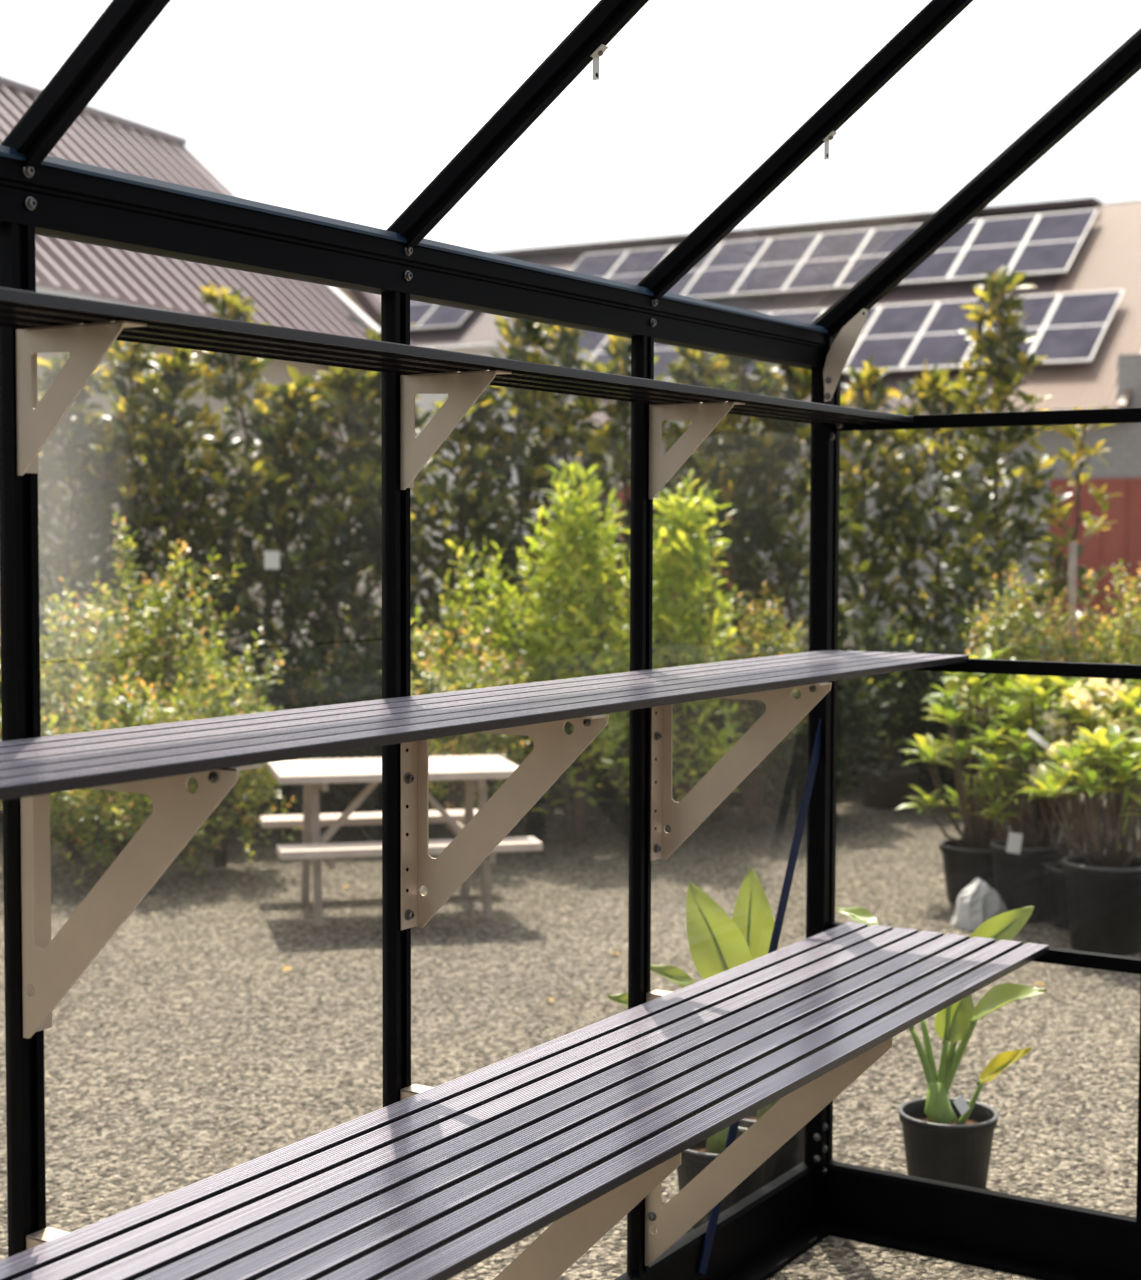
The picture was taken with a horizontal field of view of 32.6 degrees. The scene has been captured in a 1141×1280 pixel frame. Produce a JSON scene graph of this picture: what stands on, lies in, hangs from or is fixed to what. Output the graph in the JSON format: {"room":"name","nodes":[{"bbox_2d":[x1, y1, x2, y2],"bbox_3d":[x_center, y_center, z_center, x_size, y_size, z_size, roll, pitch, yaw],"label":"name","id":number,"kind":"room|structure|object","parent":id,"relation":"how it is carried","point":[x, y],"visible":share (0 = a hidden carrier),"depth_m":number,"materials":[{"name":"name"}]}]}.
{"room":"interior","nodes":[
{"label":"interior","id":0,"kind":"room"},
{"bbox_2d":[0,145,840,1279],"bbox_3d":[-0.331,0.349,2.619,0.098,1.829,3.223,2,4,32],"label":"wall","id":1,"kind":"structure","parent":0,"point":[759,1235],"depth_m":2.76,"materials":[{"name":"black metal"}]},
{"bbox_2d":[0,287,913,498],"bbox_3d":[-0.231,-0.288,2.562,0.189,0.172,3.088,2,4,32],"label":"wall shelf","id":2,"kind":"object","parent":1,"relation":"attached to","point":[86,329],"visible":1,"depth_m":2.50,"materials":[{"name":"grey metal"}]},
{"bbox_2d":[0,650,968,1038],"bbox_3d":[-0.177,0.257,2.556,0.319,0.335,3.088,2,4,32],"label":"wall shelf","id":3,"kind":"object","parent":1,"relation":"attached to","point":[158,761],"visible":1,"depth_m":2.49,"materials":[{"name":"grey metal"}]},
{"bbox_2d":[0,922,1048,1279],"bbox_3d":[-0.113,0.884,2.548,0.475,0.492,3.089,2,4,32],"label":"shelf","id":4,"kind":"object","parent":1,"relation":"attached to","point":[573,1131],"visible":1,"depth_m":2.60,"materials":[{"name":"grey metal"}]},
{"bbox_2d":[0,628,1140,1279],"bbox_3d":[-7.516,-0.661,39.128,69.000,0.001,69.000,2,4,32],"label":"ground","id":5,"kind":"structure","parent":0,"point":[185,1053],"depth_m":5.77,"materials":[{"name":"gravel"}]},
{"bbox_2d":[0,352,156,819],"bbox_3d":[-2.557,-0.303,9.716,0.844,2.377,0.835,2,4,32],"label":"tree","id":6,"kind":"object","parent":5,"relation":"on","point":[76,431],"visible":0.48,"depth_m":9.59,"materials":[{"name":"green plant"}]},
{"bbox_2d":[0,577,177,859],"bbox_3d":[-2.103,0.336,8.342,0.947,1.213,0.850,1,3,14],"label":"shrub","id":7,"kind":"object","parent":5,"relation":"on","point":[48,682],"visible":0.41,"depth_m":8.29,"materials":[{"name":"green plant"}]},
{"bbox_2d":[0,664,223,884],"bbox_3d":[-1.799,0.535,7.830,0.969,0.872,0.958,-1,3,-18],"label":"shrub","id":8,"kind":"object","parent":5,"relation":"on","point":[110,819],"visible":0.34,"depth_m":7.76,"materials":[{"name":"green plant"}]},
{"bbox_2d":[40,651,189,828],"bbox_3d":[-2.212,0.499,9.405,1.172,0.947,1.198,-2,4,-36],"label":"shrub","id":9,"kind":"object","parent":5,"relation":"on","point":[70,653],"visible":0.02,"depth_m":9.27,"materials":[{"name":"green plant"}]},
{"bbox_2d":[59,340,197,814],"bbox_3d":[-2.239,-0.359,9.950,0.760,2.468,0.945,0,3,-9],"label":"tree","id":10,"kind":"object","parent":5,"relation":"on","point":[113,441],"visible":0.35,"depth_m":9.82,"materials":[{"name":"green plant"}]},
{"bbox_2d":[42,511,255,828],"bbox_3d":[-1.885,0.173,8.708,0.969,1.500,0.989,2,4,32],"label":"shrub","id":11,"kind":"object","parent":5,"relation":"on","point":[153,619],"visible":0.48,"depth_m":8.69,"materials":[{"name":"green plant"}]},
{"bbox_2d":[94,347,272,819],"bbox_3d":[-1.920,-0.293,9.644,0.790,2.369,0.811,2,4,32],"label":"tree","id":12,"kind":"object","parent":5,"relation":"on","point":[162,430],"visible":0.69,"depth_m":9.54,"materials":[{"name":"green plant"}]},
{"bbox_2d":[125,636,265,812],"bbox_3d":[-1.833,0.433,9.515,1.111,0.902,1.179,0,3,3],"label":"shrub","id":13,"kind":"object","parent":5,"relation":"on","point":[224,636],"visible":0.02,"depth_m":9.46,"materials":[{"name":"green plant"}]},
{"bbox_2d":[0,76,417,703],"bbox_3d":[-5.259,-1.631,12.003,4.210,4.775,11.750,1,3,22],"label":"house","id":14,"kind":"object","parent":5,"relation":"on","point":[97,137],"visible":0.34,"depth_m":14.46,"materials":[{"name":"metal"}]},
{"bbox_2d":[145,599,302,874],"bbox_3d":[-1.494,0.399,8.129,0.755,1.131,0.778,-1,3,-28],"label":"shrub","id":15,"kind":"object","parent":5,"relation":"on","point":[219,856],"visible":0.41,"depth_m":8.12,"materials":[{"name":"green plant"}]},
{"bbox_2d":[148,277,300,811],"bbox_3d":[-1.758,-0.498,10.089,0.857,2.735,0.756,1,3,7],"label":"tree","id":16,"kind":"object","parent":5,"relation":"on","point":[249,367],"visible":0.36,"depth_m":9.93,"materials":[{"name":"green plant"}]},
{"bbox_2d":[188,638,374,829],"bbox_3d":[-1.446,0.441,9.235,1.178,0.917,1.089,3,4,42],"label":"shrub","id":17,"kind":"object","parent":5,"relation":"on","point":[289,790],"visible":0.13,"depth_m":9.13,"materials":[{"name":"green plant"}]},
{"bbox_2d":[199,365,364,814],"bbox_3d":[-1.389,-0.232,9.606,0.853,2.254,0.852,2,4,32],"label":"tree","id":18,"kind":"object","parent":5,"relation":"on","point":[280,431],"visible":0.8,"depth_m":9.57,"materials":[{"name":"green plant"}]},
{"bbox_2d":[264,551,279,568],"bbox_3d":[-1.384,-0.371,9.050,0.072,0.084,0.006,0,3,0],"label":"tag","id":19,"kind":"object","parent":18,"relation":"hanging from","point":[271,558],"visible":1,"depth_m":9.05,"materials":[{"name":"white"}]},
{"bbox_2d":[271,633,357,829],"bbox_3d":[-1.152,0.433,9.264,0.529,0.927,0.541,-2,4,-34],"label":"shrub","id":20,"kind":"object","parent":5,"relation":"on","point":[323,810],"visible":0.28,"depth_m":9.23,"materials":[{"name":"green plant"}]},
{"bbox_2d":[253,366,414,812],"bbox_3d":[-1.165,-0.268,9.806,0.844,2.308,0.749,2,4,32],"label":"tree","id":21,"kind":"object","parent":5,"relation":"on","point":[352,397],"visible":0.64,"depth_m":9.70,"materials":[{"name":"green plant"}]},
{"bbox_2d":[237,641,440,812],"bbox_3d":[-1.085,0.440,9.427,1.224,0.900,1.119,-2,3,-30],"label":"shrub","id":22,"kind":"object","parent":5,"relation":"on","point":[289,659],"visible":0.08,"depth_m":9.21,"materials":[{"name":"green plant"}]},
{"bbox_2d":[319,311,443,809],"bbox_3d":[-0.977,-0.410,10.075,0.717,2.564,0.726,0,3,-4],"label":"tree","id":23,"kind":"object","parent":5,"relation":"on","point":[373,450],"visible":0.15,"depth_m":9.98,"materials":[{"name":"green plant"}]},
{"bbox_2d":[287,625,497,812],"bbox_3d":[-0.842,0.406,9.271,1.102,0.990,1.093,1,3,13],"label":"shrub","id":24,"kind":"object","parent":5,"relation":"on","point":[349,691],"visible":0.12,"depth_m":9.11,"materials":[{"name":"green plant"}]},
{"bbox_2d":[259,755,542,927],"bbox_3d":[-0.658,0.746,7.301,0.930,0.557,0.910,-1,3,-14],"label":"picnic table","id":25,"kind":"object","parent":5,"relation":"on","point":[315,774],"visible":0.79,"depth_m":7.16,"materials":[{"name":"wood"}]},
{"bbox_2d":[376,385,531,809],"bbox_3d":[-0.589,-0.230,9.830,0.835,2.233,0.792,0,3,-11],"label":"tree","id":26,"kind":"object","parent":5,"relation":"on","point":[465,460],"visible":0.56,"depth_m":9.71,"materials":[{"name":"green plant"}]},
{"bbox_2d":[381,610,533,837],"bbox_3d":[-0.486,0.401,8.460,0.736,1.080,0.728,-1,3,-21],"label":"shrub","id":27,"kind":"object","parent":5,"relation":"on","point":[460,743],"visible":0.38,"depth_m":8.41,"materials":[{"name":"green plant"}]},
{"bbox_2d":[361,614,558,824],"bbox_3d":[-0.633,0.397,9.520,1.124,1.055,1.076,-2,4,-41],"label":"shrub","id":28,"kind":"object","parent":5,"relation":"on","point":[443,626],"visible":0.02,"depth_m":9.39,"materials":[{"name":"green plant"}]},
{"bbox_2d":[411,534,563,807],"bbox_3d":[-0.368,0.209,9.036,0.896,1.402,0.902,2,4,32],"label":"shrub","id":29,"kind":"object","parent":5,"relation":"on","point":[490,573],"visible":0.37,"depth_m":8.96,"materials":[{"name":"green plant"}]},
{"bbox_2d":[418,343,587,649],"bbox_3d":[-1.202,-1.781,25.045,2.000,3.744,2.200,2,4,32],"label":"garden shed","id":30,"kind":"object","parent":5,"relation":"on","point":[478,349],"visible":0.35,"depth_m":24.09,"materials":[{"name":"white paint"}]},
{"bbox_2d":[420,599,618,832],"bbox_3d":[-0.253,0.344,9.314,1.258,1.113,1.098,1,3,10],"label":"shrub","id":31,"kind":"object","parent":5,"relation":"on","point":[521,823],"visible":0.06,"depth_m":9.20,"materials":[{"name":"green plant"}]},
{"bbox_2d":[441,315,609,812],"bbox_3d":[-0.275,-0.452,10.012,0.842,2.660,0.774,1,3,20],"label":"tree","id":32,"kind":"object","parent":5,"relation":"on","point":[532,337],"visible":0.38,"depth_m":9.88,"materials":[{"name":"green plant"}]},
{"bbox_2d":[512,323,629,805],"bbox_3d":[0.008,-0.451,10.307,0.812,2.628,0.766,0,3,2],"label":"tree","id":33,"kind":"object","parent":5,"relation":"on","point":[567,338],"visible":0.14,"depth_m":10.22,"materials":[{"name":"green plant"}]},
{"bbox_2d":[472,460,677,843],"bbox_3d":[0.099,0.053,8.840,0.996,1.737,1.030,2,4,32],"label":"shrub","id":34,"kind":"object","parent":5,"relation":"on","point":[578,578],"visible":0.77,"depth_m":8.73,"materials":[{"name":"green plant"}]},
{"bbox_2d":[512,633,664,822],"bbox_3d":[0.137,0.437,9.637,1.081,0.938,1.008,1,3,13],"label":"shrub","id":35,"kind":"object","parent":5,"relation":"on","point":[588,815],"visible":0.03,"depth_m":9.59,"materials":[{"name":"green plant"}]},
{"bbox_2d":[550,335,705,813],"bbox_3d":[0.237,-0.395,9.995,0.853,2.551,0.862,2,4,32],"label":"tree","id":36,"kind":"object","parent":5,"relation":"on","point":[620,351],"visible":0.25,"depth_m":9.88,"materials":[{"name":"green plant"}]},
{"bbox_2d":[559,617,760,834],"bbox_3d":[0.396,0.379,9.385,1.184,1.043,1.065,2,3,24],"label":"shrub","id":37,"kind":"object","parent":5,"relation":"on","point":[597,810],"visible":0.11,"depth_m":9.13,"materials":[{"name":"green plant"}]},
{"bbox_2d":[601,468,743,843],"bbox_3d":[0.489,0.073,8.830,0.706,1.701,0.756,0,3,-1],"label":"shrub","id":38,"kind":"object","parent":5,"relation":"on","point":[672,561],"visible":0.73,"depth_m":8.76,"materials":[{"name":"green plant"}]},
{"bbox_2d":[607,883,765,1228],"bbox_3d":[0.254,0.849,3.977,0.324,0.693,0.204,-1,3,-24],"label":"leaf plant","id":39,"kind":"object","parent":5,"relation":"on","point":[717,945],"visible":0.33,"depth_m":3.99,"materials":[{"name":"green plant"}]},
{"bbox_2d":[615,346,764,662],"bbox_3d":[0.617,-0.368,10.086,0.788,2.489,0.708,-2,4,-32],"label":"tree","id":40,"kind":"object","parent":5,"relation":"on","point":[710,373],"visible":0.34,"depth_m":9.96,"materials":[{"name":"green plant"}]},
{"bbox_2d":[657,626,807,821],"bbox_3d":[0.709,0.437,9.564,1.074,1.053,1.080,0,3,-9],"label":"shrub","id":41,"kind":"object","parent":5,"relation":"on","point":[716,815],"visible":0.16,"depth_m":9.39,"materials":[{"name":"green plant"}]},
{"bbox_2d":[664,353,809,805],"bbox_3d":[0.907,-0.404,10.291,0.802,2.542,0.772,2,4,32],"label":"tree","id":42,"kind":"object","parent":5,"relation":"on","point":[761,385],"visible":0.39,"depth_m":10.13,"materials":[{"name":"green plant"}]},
{"bbox_2d":[698,582,808,830],"bbox_3d":[0.888,0.314,9.242,0.630,1.181,0.713,0,3,-9],"label":"shrub","id":43,"kind":"object","parent":5,"relation":"on","point":[753,811],"visible":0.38,"depth_m":9.20,"materials":[{"name":"green plant"}]},
{"bbox_2d":[374,197,1140,641],"bbox_3d":[-0.028,-3.889,36.287,32.500,6.791,9.560,2,4,32],"label":"building","id":44,"kind":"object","parent":5,"relation":"on","point":[1108,258],"visible":0.16,"depth_m":28.23,"materials":[{"name":"beige concrete"}]},
{"bbox_2d":[410,300,436,329],"bbox_3d":[-2.790,-6.241,36.189,0.925,1.160,1.523,2,4,32],"label":"solar panel","id":45,"kind":"object","parent":44,"relation":"on","point":[420,311],"visible":0.21,"depth_m":35.81,"materials":[{"name":"grey"}]},
{"bbox_2d":[417,305,471,329],"bbox_3d":[-1.990,-6.212,35.687,0.925,1.160,1.523,2,4,32],"label":"solar panel","id":46,"kind":"object","parent":44,"relation":"on","point":[441,316],"visible":0.34,"depth_m":35.25,"materials":[{"name":"grey"}]},
{"bbox_2d":[563,330,607,368],"bbox_3d":[0.032,-4.739,32.453,0.925,1.160,1.523,2,4,32],"label":"solar panel","id":47,"kind":"object","parent":44,"relation":"on","point":[597,339],"visible":0.23,"depth_m":32.51,"materials":[{"name":"grey"}]},
{"bbox_2d":[571,250,627,278],"bbox_3d":[0.251,-6.392,34.646,0.925,1.160,1.523,2,4,32],"label":"solar panel","id":48,"kind":"object","parent":44,"relation":"on","point":[601,265],"visible":0.41,"depth_m":34.95,"materials":[{"name":"grey"}]},
{"bbox_2d":[585,338,630,371],"bbox_3d":[0.832,-4.711,31.951,0.925,1.160,1.523,2,4,32],"label":"solar panel","id":49,"kind":"object","parent":44,"relation":"on","point":[602,356],"visible":0.09,"depth_m":32.00,"materials":[{"name":"grey"}]},
{"bbox_2d":[606,246,674,284],"bbox_3d":[1.051,-6.364,34.143,0.925,1.160,1.523,2,4,32],"label":"solar panel","id":50,"kind":"object","parent":44,"relation":"on","point":[636,264],"visible":0.57,"depth_m":34.37,"materials":[{"name":"grey"}]},
{"bbox_2d":[654,343,680,381],"bbox_3d":[1.632,-4.682,31.449,0.925,1.160,1.523,2,4,32],"label":"solar panel","id":51,"kind":"object","parent":44,"relation":"on","point":[666,355],"visible":0.16,"depth_m":31.18,"materials":[{"name":"grey"}]},
{"bbox_2d":[668,242,721,295],"bbox_3d":[1.851,-6.335,33.641,0.925,1.160,1.523,2,4,32],"label":"solar panel","id":52,"kind":"object","parent":44,"relation":"on","point":[684,283],"visible":0.25,"depth_m":33.33,"materials":[{"name":"grey"}]},
{"bbox_2d":[683,238,770,298],"bbox_3d":[2.651,-6.306,33.139,0.925,1.160,1.523,2,4,32],"label":"solar panel","id":53,"kind":"object","parent":44,"relation":"on","point":[732,260],"visible":0.93,"depth_m":33.08,"materials":[{"name":"grey"}]},
{"bbox_2d":[731,233,820,295],"bbox_3d":[3.451,-6.277,32.637,0.925,1.160,1.523,2,4,32],"label":"solar panel","id":54,"kind":"object","parent":44,"relation":"on","point":[770,273],"visible":1,"depth_m":32.58,"materials":[{"name":"grey"}]},
{"bbox_2d":[733,309,824,377],"bbox_3d":[3.232,-4.625,30.445,0.925,1.160,1.523,2,4,32],"label":"solar panel","id":55,"kind":"object","parent":44,"relation":"on","point":[806,316],"visible":0.21,"depth_m":30.81,"materials":[{"name":"grey"}]},
{"bbox_2d":[783,229,872,292],"bbox_3d":[4.251,-6.249,32.135,0.925,1.160,1.523,2,4,32],"label":"solar panel","id":56,"kind":"object","parent":44,"relation":"on","point":[831,256],"visible":1,"depth_m":32.07,"materials":[{"name":"grey"}]},
{"bbox_2d":[825,305,880,361],"bbox_3d":[4.032,-4.596,29.943,0.925,1.160,1.523,2,4,32],"label":"solar panel","id":57,"kind":"object","parent":44,"relation":"on","point":[873,311],"visible":0.2,"depth_m":30.01,"materials":[{"name":"grey"}]},
{"bbox_2d":[836,224,921,288],"bbox_3d":[5.051,-6.220,31.633,0.925,1.160,1.523,2,4,32],"label":"solar panel","id":58,"kind":"object","parent":44,"relation":"on","point":[881,242],"visible":0.54,"depth_m":31.80,"materials":[{"name":"grey"}]},
{"bbox_2d":[842,302,938,373],"bbox_3d":[4.832,-4.567,29.441,0.925,1.160,1.523,2,4,32],"label":"solar panel","id":59,"kind":"object","parent":44,"relation":"on","point":[895,329],"visible":0.89,"depth_m":29.42,"materials":[{"name":"grey"}]},
{"bbox_2d":[898,219,981,284],"bbox_3d":[5.851,-6.191,31.131,0.925,1.160,1.523,2,4,32],"label":"solar panel","id":60,"kind":"object","parent":44,"relation":"on","point":[938,267],"visible":0.59,"depth_m":30.83,"materials":[{"name":"grey"}]},
{"bbox_2d":[901,299,988,370],"bbox_3d":[5.632,-4.538,28.938,0.925,1.160,1.523,2,4,32],"label":"solar panel","id":61,"kind":"object","parent":44,"relation":"on","point":[941,337],"visible":0.66,"depth_m":28.85,"materials":[{"name":"grey"}]},
{"bbox_2d":[948,214,1038,280],"bbox_3d":[6.651,-6.162,30.628,0.925,1.160,1.523,2,4,32],"label":"solar panel","id":62,"kind":"object","parent":44,"relation":"on","point":[996,243],"visible":0.91,"depth_m":30.60,"materials":[{"name":"grey"}]},
{"bbox_2d":[966,294,1059,367],"bbox_3d":[6.432,-4.510,28.436,0.925,1.160,1.523,2,4,32],"label":"solar panel","id":63,"kind":"object","parent":44,"relation":"on","point":[1039,308],"visible":0.32,"depth_m":28.52,"materials":[{"name":"grey"}]},
{"bbox_2d":[1007,209,1097,275],"bbox_3d":[7.451,-6.134,30.126,0.925,1.160,1.523,2,4,32],"label":"solar panel","id":64,"kind":"object","parent":44,"relation":"on","point":[1054,241],"visible":0.96,"depth_m":30.07,"materials":[{"name":"grey"}]},
{"bbox_2d":[1031,290,1123,364],"bbox_3d":[7.232,-4.481,27.934,0.925,1.160,1.523,2,4,32],"label":"solar panel","id":65,"kind":"object","parent":44,"relation":"on","point":[1077,324],"visible":0.93,"depth_m":27.89,"materials":[{"name":"grey"}]},
{"bbox_2d":[732,867,803,1186],"bbox_3d":[0.433,0.832,4.215,0.204,0.703,0.210,0,3,2],"label":"leaf plant","id":66,"kind":"object","parent":5,"relation":"on","point":[753,916],"visible":0.15,"depth_m":4.14,"materials":[{"name":"green plant"}]},
{"bbox_2d":[712,364,869,808],"bbox_3d":[1.143,-0.347,10.186,0.884,2.441,0.789,2,4,32],"label":"tree","id":67,"kind":"object","parent":5,"relation":"on","point":[785,559],"visible":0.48,"depth_m":10.15,"materials":[{"name":"green plant"}]},
{"bbox_2d":[710,637,905,819],"bbox_3d":[1.083,0.433,9.748,1.176,0.991,1.167,1,3,7],"label":"shrub","id":68,"kind":"object","parent":5,"relation":"on","point":[844,748],"visible":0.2,"depth_m":9.62,"materials":[{"name":"green plant"}]},
{"bbox_2d":[802,635,915,778],"bbox_3d":[1.522,0.390,11.030,1.122,0.894,1.040,0,3,-3],"label":"shrub","id":69,"kind":"object","parent":5,"relation":"on","point":[898,755],"visible":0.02,"depth_m":10.79,"materials":[{"name":"green plant"}]},
{"bbox_2d":[796,353,943,788],"bbox_3d":[1.667,-0.392,11.026,0.888,2.447,0.838,2,4,32],"label":"tree","id":70,"kind":"object","parent":5,"relation":"on","point":[865,383],"visible":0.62,"depth_m":10.86,"materials":[{"name":"green plant"}]},
{"bbox_2d":[837,605,953,808],"bbox_3d":[1.634,0.344,10.206,0.758,1.061,0.753,0,3,-1],"label":"potted shrub","id":71,"kind":"object","parent":5,"relation":"on","point":[890,794],"visible":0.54,"depth_m":10.15,"materials":[{"name":"green plant"}]},
{"bbox_2d":[856,764,918,808],"bbox_3d":[1.664,0.771,10.256,0.329,0.203,0.329,2,4,32],"label":"pot","id":72,"kind":"object","parent":71,"relation":"on","point":[890,794],"depth_m":10.14,"materials":[{"name":"grey"}]},
{"bbox_2d":[861,615,978,768],"bbox_3d":[2.047,0.338,11.055,1.041,0.972,1.193,2,4,32],"label":"shrub","id":73,"kind":"object","parent":5,"relation":"on","point":[945,636],"visible":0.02,"depth_m":10.86,"materials":[{"name":"green plant"}]},
{"bbox_2d":[856,358,1014,789],"bbox_3d":[2.088,-0.377,10.933,0.858,2.428,0.987,2,4,32],"label":"tree","id":74,"kind":"object","parent":5,"relation":"on","point":[930,393],"visible":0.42,"depth_m":10.93,"materials":[{"name":"green plant"}]},
{"bbox_2d":[836,906,1047,1188],"bbox_3d":[0.780,0.879,4.229,0.500,0.609,0.217,2,3,25],"label":"leaf plant","id":75,"kind":"object","parent":5,"relation":"on","point":[947,1139],"visible":0.84,"depth_m":4.19,"materials":[{"name":"green plant"}]},
{"bbox_2d":[884,637,1065,792],"bbox_3d":[2.258,0.425,10.427,1.161,0.921,1.161,-1,3,-16],"label":"shrub","id":76,"kind":"object","parent":5,"relation":"on","point":[941,728],"visible":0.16,"depth_m":10.36,"materials":[{"name":"green plant"}]},
{"bbox_2d":[951,878,1007,929],"bbox_3d":[1.490,0.951,7.071,0.203,0.175,0.167,0,3,-1],"label":"rock","id":77,"kind":"object","parent":5,"relation":"on","point":[977,902],"visible":0.91,"depth_m":7.03,"materials":[{"name":"stone"}]},
{"bbox_2d":[895,645,1072,903],"bbox_3d":[1.599,0.517,7.552,0.684,0.992,0.669,2,4,32],"label":"potted plant","id":78,"kind":"object","parent":5,"relation":"on","point":[965,860],"visible":0.6,"depth_m":7.49,"materials":[{"name":"green"}]},
{"bbox_2d":[939,838,994,903],"bbox_3d":[1.588,0.901,7.568,0.319,0.224,0.319,2,4,32],"label":"pot","id":79,"kind":"object","parent":78,"relation":"on","point":[965,860],"depth_m":7.47,"materials":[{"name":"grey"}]},
{"bbox_2d":[943,772,1026,838],"bbox_3d":[1.633,0.759,7.744,0.338,0.490,0.373,1,3,7],"label":"potted plant","id":80,"kind":"object","parent":5,"relation":"on","point":[949,789],"visible":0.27,"depth_m":7.70,"materials":[{"name":"green"}]},
{"bbox_2d":[963,823,1008,838],"bbox_3d":[1.645,0.869,7.737,0.180,0.269,0.180,2,4,32],"label":"pot","id":81,"kind":"object","parent":80,"relation":"on","point":[964,829],"depth_m":7.71,"materials":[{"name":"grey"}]},
{"bbox_2d":[924,265,1073,810],"bbox_3d":[2.213,-0.523,10.067,0.729,2.812,0.774,-2,4,-39],"label":"tree","id":82,"kind":"object","parent":5,"relation":"on","point":[1005,375],"visible":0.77,"depth_m":10.02,"materials":[{"name":"green plant"}]},
{"bbox_2d":[957,561,1088,830],"bbox_3d":[2.092,0.265,9.256,0.669,1.284,0.617,-2,4,-34],"label":"shrub","id":83,"kind":"object","parent":5,"relation":"on","point":[1029,650],"visible":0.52,"depth_m":9.18,"materials":[{"name":"green plant"}]},
{"bbox_2d":[971,756,1083,922],"bbox_3d":[1.690,0.728,7.231,0.424,0.604,0.405,1,3,14],"label":"potted plant","id":84,"kind":"object","parent":5,"relation":"on","point":[1019,877],"visible":0.62,"depth_m":7.14,"materials":[{"name":"green"}]},
{"bbox_2d":[990,839,1059,922],"bbox_3d":[1.681,0.891,7.228,0.255,0.279,0.255,2,4,32],"label":"pot","id":85,"kind":"object","parent":84,"relation":"on","point":[1019,877],"depth_m":7.13,"materials":[{"name":"grey"}]},
{"bbox_2d":[965,675,1120,922],"bbox_3d":[1.760,0.556,7.220,0.664,0.950,0.639,-1,3,-20],"label":"potted plant","id":86,"kind":"object","parent":5,"relation":"on","point":[1023,742],"visible":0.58,"depth_m":7.19,"materials":[{"name":"green"}]},
{"bbox_2d":[1041,852,1072,922],"bbox_3d":[1.764,0.917,7.268,0.319,0.224,0.319,2,4,32],"label":"pot","id":87,"kind":"object","parent":86,"relation":"on","point":[1048,911],"depth_m":7.14,"materials":[{"name":"grey"}]},
{"bbox_2d":[950,618,1138,797],"bbox_3d":[2.551,0.372,10.255,1.150,0.974,1.190,1,3,14],"label":"shrub","id":88,"kind":"object","parent":5,"relation":"on","point":[1045,647],"visible":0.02,"depth_m":10.12,"materials":[{"name":"green plant"}]},
{"bbox_2d":[1064,542,1076,828],"bbox_3d":[2.420,0.222,9.441,0.042,1.390,0.050,2,4,32],"label":"stake","id":89,"kind":"object","parent":5,"relation":"on","point":[1072,572],"visible":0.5,"depth_m":9.40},
{"bbox_2d":[1018,404,1123,820],"bbox_3d":[2.510,-0.149,9.851,0.538,2.089,0.430,0,3,4],"label":"tree","id":90,"kind":"object","parent":5,"relation":"on","point":[1069,431],"visible":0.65,"depth_m":9.80,"materials":[{"name":"green plant"}]},
{"bbox_2d":[1008,678,1140,930],"bbox_3d":[1.877,0.584,7.016,0.577,0.915,0.584,2,4,32],"label":"potted plant","id":91,"kind":"object","parent":5,"relation":"on","point":[1085,698],"visible":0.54,"depth_m":7.01,"materials":[{"name":"green"}]},
{"bbox_2d":[1044,859,1069,930],"bbox_3d":[1.877,0.928,7.068,0.319,0.224,0.319,2,4,32],"label":"pot","id":92,"kind":"object","parent":91,"relation":"on","point":[1056,877],"depth_m":7.01,"materials":[{"name":"grey"}]},
{"bbox_2d":[1014,724,1140,955],"bbox_3d":[1.866,0.674,6.680,0.599,0.771,0.626,-1,3,-25],"label":"potted plant","id":93,"kind":"object","parent":5,"relation":"on","point":[1104,890],"visible":1,"depth_m":6.60,"materials":[{"name":"green"}]},
{"bbox_2d":[1062,854,1140,955],"bbox_3d":[1.847,0.908,6.700,0.319,0.302,0.319,2,4,32],"label":"pot","id":94,"kind":"object","parent":93,"relation":"on","point":[1104,893],"depth_m":6.59,"materials":[{"name":"grey"}]},
{"bbox_2d":[1041,559,1140,821],"bbox_3d":[2.537,0.274,9.025,0.776,1.293,0.698,0,3,4],"label":"shrub","id":95,"kind":"object","parent":5,"relation":"on","point":[1117,645],"visible":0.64,"depth_m":8.99,"materials":[{"name":"green plant"}]},
{"bbox_2d":[1059,621,1140,807],"bbox_3d":[2.862,0.372,10.121,1.179,0.989,1.169,2,4,32],"label":"shrub","id":96,"kind":"object","parent":5,"relation":"on","point":[1081,629],"visible":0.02,"depth_m":10.07,"materials":[{"name":"green plant"}]},
{"bbox_2d":[1089,679,1140,856],"bbox_3d":[2.034,0.584,6.966,0.435,0.922,0.457,1,3,8],"label":"potted plant","id":97,"kind":"object","parent":5,"relation":"on","point":[1130,699],"visible":0.34,"depth_m":6.88,"materials":[{"name":"green"}]},
{"bbox_2d":[1,0,1140,338],"bbox_3d":[0.197,-1.013,2.217,1.286,1.013,3.220,2,4,32],"label":"roof frame","id":98,"kind":"structure","parent":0,"point":[122,24],"depth_m":3.03,"materials":[{"name":"metal"}]},
{"bbox_2d":[591,44,607,79],"bbox_3d":[0.039,-0.753,2.548,0.018,0.044,0.019,2,4,32],"label":"clip","id":99,"kind":"object","parent":98,"relation":"attached to","point":[601,49],"visible":1,"depth_m":2.55,"materials":[{"name":"white plastic"}]},
{"bbox_2d":[821,308,1140,1279],"bbox_3d":[1.558,-0.075,3.259,2.481,2.620,0.076,2,4,32],"label":"wall","id":100,"kind":"structure","parent":0,"point":[994,1230],"depth_m":3.77,"materials":[{"name":"black metal"}]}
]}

